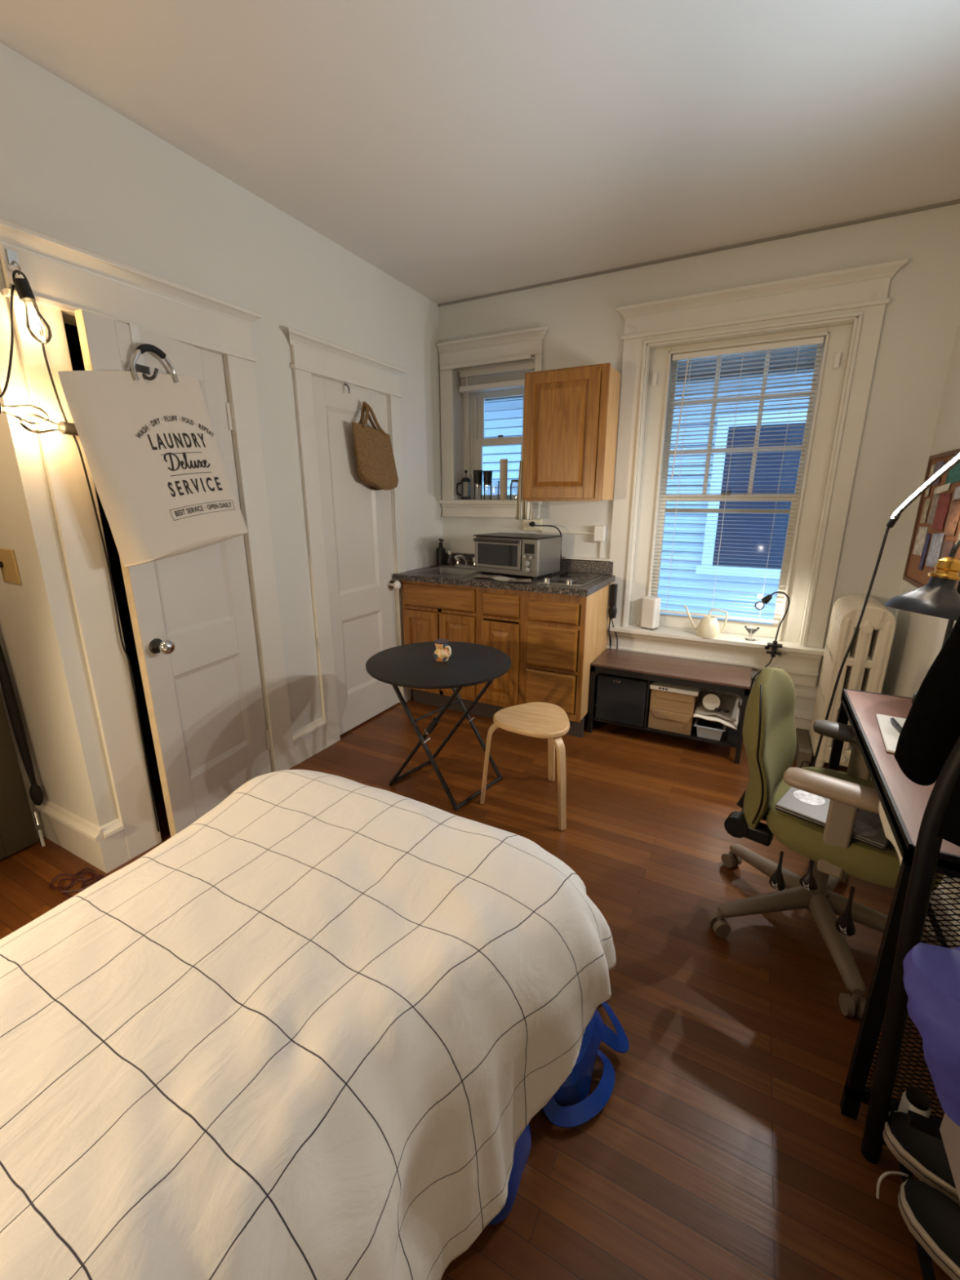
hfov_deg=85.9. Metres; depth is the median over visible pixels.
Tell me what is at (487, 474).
cup
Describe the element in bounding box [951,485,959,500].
paper
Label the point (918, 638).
wall
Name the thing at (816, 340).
blind
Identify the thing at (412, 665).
folding table
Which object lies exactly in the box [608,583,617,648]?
power strip
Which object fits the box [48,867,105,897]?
cable
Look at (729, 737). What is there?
shelf
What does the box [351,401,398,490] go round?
tote
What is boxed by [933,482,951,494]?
paper
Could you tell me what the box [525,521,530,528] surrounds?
socket
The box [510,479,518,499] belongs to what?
glass jar
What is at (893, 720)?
pen
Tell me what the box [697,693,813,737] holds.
baseboard
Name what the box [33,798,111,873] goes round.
baseboard
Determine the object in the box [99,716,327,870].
baseboard
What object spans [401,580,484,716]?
base cabinet
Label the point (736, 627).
window
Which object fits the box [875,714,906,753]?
paper
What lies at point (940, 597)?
desk lamp
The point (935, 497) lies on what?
paper
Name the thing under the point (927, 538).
paper
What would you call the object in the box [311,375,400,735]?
door
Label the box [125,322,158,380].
hook
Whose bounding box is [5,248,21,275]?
wall hook
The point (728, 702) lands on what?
brochure
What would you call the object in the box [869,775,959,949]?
baseboard
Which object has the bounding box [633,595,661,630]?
router
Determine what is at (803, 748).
box
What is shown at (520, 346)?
trim
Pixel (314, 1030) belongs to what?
duvet
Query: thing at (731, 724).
paper stack
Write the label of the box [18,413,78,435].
bulb
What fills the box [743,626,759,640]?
cocktail glass
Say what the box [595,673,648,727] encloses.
storage box
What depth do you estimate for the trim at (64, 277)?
1.91 m
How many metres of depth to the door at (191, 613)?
2.19 m
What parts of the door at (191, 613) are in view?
knob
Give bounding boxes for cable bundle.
[0,644,45,847]
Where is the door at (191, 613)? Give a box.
[74,309,272,837]
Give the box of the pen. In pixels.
[890,717,902,732]
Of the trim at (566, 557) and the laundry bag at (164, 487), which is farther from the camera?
the trim at (566, 557)
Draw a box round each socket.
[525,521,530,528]
[534,521,538,528]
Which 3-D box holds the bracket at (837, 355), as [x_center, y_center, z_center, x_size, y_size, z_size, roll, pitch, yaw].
[1.810,-1.416,2.613,0.024,0.070,0.025,8,17,27]
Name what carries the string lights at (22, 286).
hanging from the wall hook at (12, 259)
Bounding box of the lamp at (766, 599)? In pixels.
[749,591,790,693]
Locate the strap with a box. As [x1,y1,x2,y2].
[542,1000,629,1128]
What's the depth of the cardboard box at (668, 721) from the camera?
3.00 m
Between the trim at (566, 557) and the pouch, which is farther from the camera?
the trim at (566, 557)
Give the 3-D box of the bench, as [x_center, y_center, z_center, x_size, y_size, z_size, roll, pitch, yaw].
[1.138,0.368,3.133,0.855,0.452,0.380,8,17,27]
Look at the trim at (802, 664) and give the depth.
3.11 m
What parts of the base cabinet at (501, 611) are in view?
cabinet door, drawer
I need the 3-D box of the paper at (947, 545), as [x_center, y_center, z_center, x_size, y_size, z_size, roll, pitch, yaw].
[1.849,-0.320,2.055,0.006,0.159,0.140,8,17,27]
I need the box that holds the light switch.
[0,548,21,584]
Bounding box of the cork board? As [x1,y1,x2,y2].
[902,448,959,589]
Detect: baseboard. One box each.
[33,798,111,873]
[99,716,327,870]
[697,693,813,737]
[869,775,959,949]
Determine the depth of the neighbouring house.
4.73 m
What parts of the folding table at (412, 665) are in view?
leg, leg, leg, leg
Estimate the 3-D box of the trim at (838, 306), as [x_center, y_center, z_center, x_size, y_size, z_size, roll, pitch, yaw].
[1.398,-0.939,2.955,1.325,1.868,0.150,8,17,27]
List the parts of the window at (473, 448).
sash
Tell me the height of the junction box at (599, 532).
0.208 m
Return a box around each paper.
[875,714,906,753]
[878,800,902,864]
[912,526,928,555]
[918,533,930,569]
[920,497,930,523]
[924,463,935,497]
[924,533,944,567]
[926,493,940,524]
[931,493,951,530]
[932,460,944,484]
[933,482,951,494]
[939,540,954,559]
[942,501,959,536]
[944,462,959,484]
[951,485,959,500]
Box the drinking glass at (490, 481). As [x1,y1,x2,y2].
[489,480,499,499]
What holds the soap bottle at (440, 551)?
on the countertop
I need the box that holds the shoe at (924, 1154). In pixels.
[882,1111,959,1205]
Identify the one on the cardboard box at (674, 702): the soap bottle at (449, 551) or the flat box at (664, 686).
the flat box at (664, 686)
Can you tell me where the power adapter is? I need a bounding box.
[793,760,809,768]
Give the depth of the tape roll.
2.90 m
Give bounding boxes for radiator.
[808,594,896,767]
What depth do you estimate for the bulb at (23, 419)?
1.59 m
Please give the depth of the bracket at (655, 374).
3.00 m
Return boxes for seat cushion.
[765,766,943,891]
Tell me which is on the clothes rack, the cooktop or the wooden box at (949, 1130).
the wooden box at (949, 1130)
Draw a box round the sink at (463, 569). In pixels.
[409,555,479,577]
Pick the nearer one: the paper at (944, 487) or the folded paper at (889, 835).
the folded paper at (889, 835)
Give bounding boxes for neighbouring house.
[482,346,817,623]
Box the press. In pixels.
[456,470,471,499]
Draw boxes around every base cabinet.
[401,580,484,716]
[479,586,524,718]
[521,582,612,737]
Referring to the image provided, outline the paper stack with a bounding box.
[693,707,739,729]
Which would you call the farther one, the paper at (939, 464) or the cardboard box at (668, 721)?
the cardboard box at (668, 721)
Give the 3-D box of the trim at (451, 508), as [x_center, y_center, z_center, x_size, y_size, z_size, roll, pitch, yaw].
[0.103,-0.949,3.716,0.786,0.120,0.260,8,17,27]
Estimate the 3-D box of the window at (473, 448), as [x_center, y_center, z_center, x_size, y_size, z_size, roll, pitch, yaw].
[0.167,-1.443,3.665,0.610,0.865,0.085,8,17,27]
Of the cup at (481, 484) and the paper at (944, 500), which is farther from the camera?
the cup at (481, 484)
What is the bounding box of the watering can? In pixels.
[682,604,727,638]
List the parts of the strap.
handle, handle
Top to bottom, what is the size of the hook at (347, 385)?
0.156 m
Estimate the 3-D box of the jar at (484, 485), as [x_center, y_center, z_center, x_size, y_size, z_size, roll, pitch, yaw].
[0.055,-1.071,3.726,0.060,0.110,0.060,8,17,27]
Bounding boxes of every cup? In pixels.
[473,470,482,484]
[474,483,482,499]
[483,470,492,485]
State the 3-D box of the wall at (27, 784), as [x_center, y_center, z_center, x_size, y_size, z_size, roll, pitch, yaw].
[-2.467,-0.179,0.926,0.100,2.675,2.520,8,17,27]
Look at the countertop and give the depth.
3.24 m
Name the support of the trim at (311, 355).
attached to the wall at (74, 170)
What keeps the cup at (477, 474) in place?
on the tumbler at (477, 474)
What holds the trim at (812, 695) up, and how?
attached to the wall at (921, 317)
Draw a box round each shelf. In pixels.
[592,715,738,747]
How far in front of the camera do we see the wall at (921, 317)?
2.66 m
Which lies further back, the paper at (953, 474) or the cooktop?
the cooktop
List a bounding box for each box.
[542,524,606,558]
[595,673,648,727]
[648,700,697,735]
[649,680,700,696]
[649,688,698,715]
[795,728,812,767]
[939,1112,959,1200]
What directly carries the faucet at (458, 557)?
on the countertop
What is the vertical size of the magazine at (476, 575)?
0.005 m
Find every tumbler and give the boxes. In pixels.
[473,470,482,499]
[483,470,492,499]
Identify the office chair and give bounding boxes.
[707,666,943,1018]
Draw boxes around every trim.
[0,217,295,859]
[288,327,411,746]
[435,325,547,499]
[437,199,959,306]
[438,499,542,518]
[564,555,611,561]
[606,624,825,687]
[608,258,907,648]
[750,684,816,698]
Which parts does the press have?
handle, plunger lid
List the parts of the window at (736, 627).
sash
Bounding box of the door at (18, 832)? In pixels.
[0,693,39,859]
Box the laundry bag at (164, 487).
[57,343,248,567]
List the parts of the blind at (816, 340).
rail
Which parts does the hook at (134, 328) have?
hook plate, hook arm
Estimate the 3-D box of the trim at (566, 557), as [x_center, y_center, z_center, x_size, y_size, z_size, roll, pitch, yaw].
[0.711,-0.535,3.390,0.305,0.014,0.040,8,17,27]
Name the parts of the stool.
leg, seat, leg, leg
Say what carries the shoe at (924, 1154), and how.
on the clothes rack
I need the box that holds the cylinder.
[499,458,507,499]
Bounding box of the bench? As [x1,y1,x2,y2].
[586,648,751,764]
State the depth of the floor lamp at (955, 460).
2.15 m
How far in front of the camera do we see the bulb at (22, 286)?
1.56 m
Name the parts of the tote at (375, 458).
handle, handle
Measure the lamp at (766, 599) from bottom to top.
0.648 m
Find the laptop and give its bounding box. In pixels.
[774,786,888,850]
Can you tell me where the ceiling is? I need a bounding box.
[0,0,959,303]
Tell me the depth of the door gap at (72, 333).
2.75 m
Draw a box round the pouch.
[902,942,959,1126]
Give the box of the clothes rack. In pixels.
[860,735,959,1279]
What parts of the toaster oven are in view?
control panel, power cord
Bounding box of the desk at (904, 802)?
[808,688,959,1123]
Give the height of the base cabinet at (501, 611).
0.893 m
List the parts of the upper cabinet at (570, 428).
rail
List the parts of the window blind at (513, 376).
rail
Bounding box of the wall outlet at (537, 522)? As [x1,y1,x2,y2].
[523,519,542,530]
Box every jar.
[483,484,492,499]
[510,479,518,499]
[897,1086,930,1118]
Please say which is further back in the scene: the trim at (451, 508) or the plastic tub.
the trim at (451, 508)
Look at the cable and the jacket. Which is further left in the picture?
the cable
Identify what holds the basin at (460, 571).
in the sink at (463, 569)
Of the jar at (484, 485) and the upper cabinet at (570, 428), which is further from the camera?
the jar at (484, 485)
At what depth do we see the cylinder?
3.63 m
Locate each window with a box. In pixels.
[462,386,524,499]
[651,337,825,638]
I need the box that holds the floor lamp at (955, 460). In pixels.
[811,451,959,766]
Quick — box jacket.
[893,614,959,846]
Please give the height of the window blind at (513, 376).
0.462 m
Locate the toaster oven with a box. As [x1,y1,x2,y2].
[473,521,562,578]
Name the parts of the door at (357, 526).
knob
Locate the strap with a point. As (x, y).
(574, 1091)
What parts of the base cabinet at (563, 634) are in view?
drawer, drawer, drawer, frame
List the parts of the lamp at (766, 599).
bulb, power cord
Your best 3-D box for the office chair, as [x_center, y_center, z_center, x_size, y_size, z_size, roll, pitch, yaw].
[1.145,0.558,1.639,0.659,0.875,0.682,8,17,27]
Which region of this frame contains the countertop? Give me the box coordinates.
[392,552,615,596]
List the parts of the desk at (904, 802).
leg, leg, foot rail, frame, panel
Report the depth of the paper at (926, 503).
2.38 m
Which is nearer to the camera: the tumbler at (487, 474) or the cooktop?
the cooktop
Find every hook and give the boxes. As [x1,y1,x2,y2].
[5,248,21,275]
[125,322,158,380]
[342,382,377,416]
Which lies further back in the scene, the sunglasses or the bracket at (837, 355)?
the sunglasses
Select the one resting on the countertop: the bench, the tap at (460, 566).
the tap at (460, 566)
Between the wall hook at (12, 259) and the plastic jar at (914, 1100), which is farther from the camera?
the wall hook at (12, 259)
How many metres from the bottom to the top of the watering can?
0.176 m
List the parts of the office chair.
tension knob, arm, arm, backrest, adjustment lever, adjustment lever, armrest, armrest, arm, arm, arm post, adjustment lever, arm post, arm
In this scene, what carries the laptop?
on the office chair
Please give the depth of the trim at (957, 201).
2.68 m
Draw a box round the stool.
[480,702,569,831]
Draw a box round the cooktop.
[537,572,603,586]
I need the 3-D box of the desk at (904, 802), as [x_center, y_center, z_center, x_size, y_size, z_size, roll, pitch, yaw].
[1.242,0.672,1.475,0.340,0.743,0.998,8,17,27]
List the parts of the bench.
leg, bench frame, leg, leg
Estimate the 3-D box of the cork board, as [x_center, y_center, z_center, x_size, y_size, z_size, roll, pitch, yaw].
[1.912,-0.478,2.113,0.024,0.581,0.880,8,17,27]
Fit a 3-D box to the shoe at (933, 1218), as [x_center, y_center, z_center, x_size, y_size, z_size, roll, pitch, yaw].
[0.880,1.067,0.891,0.111,0.116,0.297,-7,17,-25]
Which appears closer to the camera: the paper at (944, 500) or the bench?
the paper at (944, 500)
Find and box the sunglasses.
[715,707,729,713]
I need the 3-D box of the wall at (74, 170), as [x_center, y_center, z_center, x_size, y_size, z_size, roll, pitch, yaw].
[-0.925,-0.689,2.785,0.120,2.675,2.530,8,17,27]
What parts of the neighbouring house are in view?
house pane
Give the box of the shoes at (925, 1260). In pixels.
[881,1107,935,1279]
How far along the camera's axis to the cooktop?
3.07 m
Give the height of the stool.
0.449 m
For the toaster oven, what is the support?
on the countertop
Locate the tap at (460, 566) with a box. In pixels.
[437,556,475,568]
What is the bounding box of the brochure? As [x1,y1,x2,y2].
[694,690,738,721]
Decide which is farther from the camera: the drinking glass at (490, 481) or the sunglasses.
the drinking glass at (490, 481)
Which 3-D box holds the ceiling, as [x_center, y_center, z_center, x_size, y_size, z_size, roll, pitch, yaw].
[-0.699,-1.647,1.072,4.190,0.080,5.310,8,17,27]
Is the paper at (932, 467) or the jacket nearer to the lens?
the jacket
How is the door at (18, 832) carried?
in the wall at (27, 784)
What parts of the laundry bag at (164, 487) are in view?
handle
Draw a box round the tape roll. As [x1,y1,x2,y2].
[702,693,719,710]
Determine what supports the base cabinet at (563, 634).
on the floor
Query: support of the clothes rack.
on the floor
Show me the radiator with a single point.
(864, 668)
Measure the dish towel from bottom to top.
0.404 m
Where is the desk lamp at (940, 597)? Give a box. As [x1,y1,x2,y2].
[884,539,959,648]
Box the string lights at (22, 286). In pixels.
[0,270,159,831]
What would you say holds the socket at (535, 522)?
attached to the wall outlet at (537, 522)
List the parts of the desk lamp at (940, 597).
lamp shade, lamp stem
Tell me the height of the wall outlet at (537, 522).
0.075 m
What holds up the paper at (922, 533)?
attached to the cork board
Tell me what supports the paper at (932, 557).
attached to the cork board
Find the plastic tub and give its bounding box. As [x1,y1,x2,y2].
[693,717,726,740]
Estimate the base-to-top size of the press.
0.210 m
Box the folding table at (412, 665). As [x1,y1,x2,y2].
[365,641,511,810]
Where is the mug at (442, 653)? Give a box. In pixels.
[434,639,451,661]
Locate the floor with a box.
[0,697,952,1279]
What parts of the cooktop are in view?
control knob, control knob, glass plate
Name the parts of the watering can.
spout, handle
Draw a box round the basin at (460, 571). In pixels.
[409,566,479,577]
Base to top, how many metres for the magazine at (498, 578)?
0.011 m
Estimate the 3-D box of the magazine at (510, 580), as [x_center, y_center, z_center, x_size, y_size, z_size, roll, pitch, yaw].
[0.240,-0.355,3.076,0.130,0.005,0.110,1,15,4]
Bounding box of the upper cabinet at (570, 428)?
[522,362,621,501]
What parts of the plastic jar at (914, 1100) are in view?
jar lid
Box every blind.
[458,362,534,441]
[653,336,824,623]
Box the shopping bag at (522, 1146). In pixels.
[488,1123,531,1224]
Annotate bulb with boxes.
[0,402,49,425]
[12,277,52,344]
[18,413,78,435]
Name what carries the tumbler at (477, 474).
on the trim at (451, 508)
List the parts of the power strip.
cord, cord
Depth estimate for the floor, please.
1.42 m
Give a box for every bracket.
[652,372,657,386]
[832,352,840,368]
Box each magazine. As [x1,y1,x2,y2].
[471,573,500,577]
[491,576,513,581]
[509,578,531,582]
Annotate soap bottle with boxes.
[435,538,445,564]
[446,550,453,565]
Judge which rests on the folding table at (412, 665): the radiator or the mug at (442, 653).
the mug at (442, 653)
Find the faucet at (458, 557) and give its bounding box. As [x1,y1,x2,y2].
[454,555,475,567]
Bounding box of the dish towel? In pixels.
[515,454,533,519]
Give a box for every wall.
[0,42,443,826]
[0,683,44,839]
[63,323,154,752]
[438,203,959,712]
[880,317,959,902]
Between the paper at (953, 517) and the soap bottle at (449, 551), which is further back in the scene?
the soap bottle at (449, 551)
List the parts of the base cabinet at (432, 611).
cabinet door, drawer, cabinet door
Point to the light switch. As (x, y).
(8, 565)
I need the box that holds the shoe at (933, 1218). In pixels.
[875,1171,959,1279]
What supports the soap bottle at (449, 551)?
on the sink at (463, 569)
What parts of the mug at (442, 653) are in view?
handle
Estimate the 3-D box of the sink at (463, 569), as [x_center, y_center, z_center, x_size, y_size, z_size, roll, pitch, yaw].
[-0.197,-0.458,3.559,0.407,0.237,0.487,8,17,27]
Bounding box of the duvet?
[0,769,615,1279]
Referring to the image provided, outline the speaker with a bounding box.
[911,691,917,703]
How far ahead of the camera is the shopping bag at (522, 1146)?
1.05 m

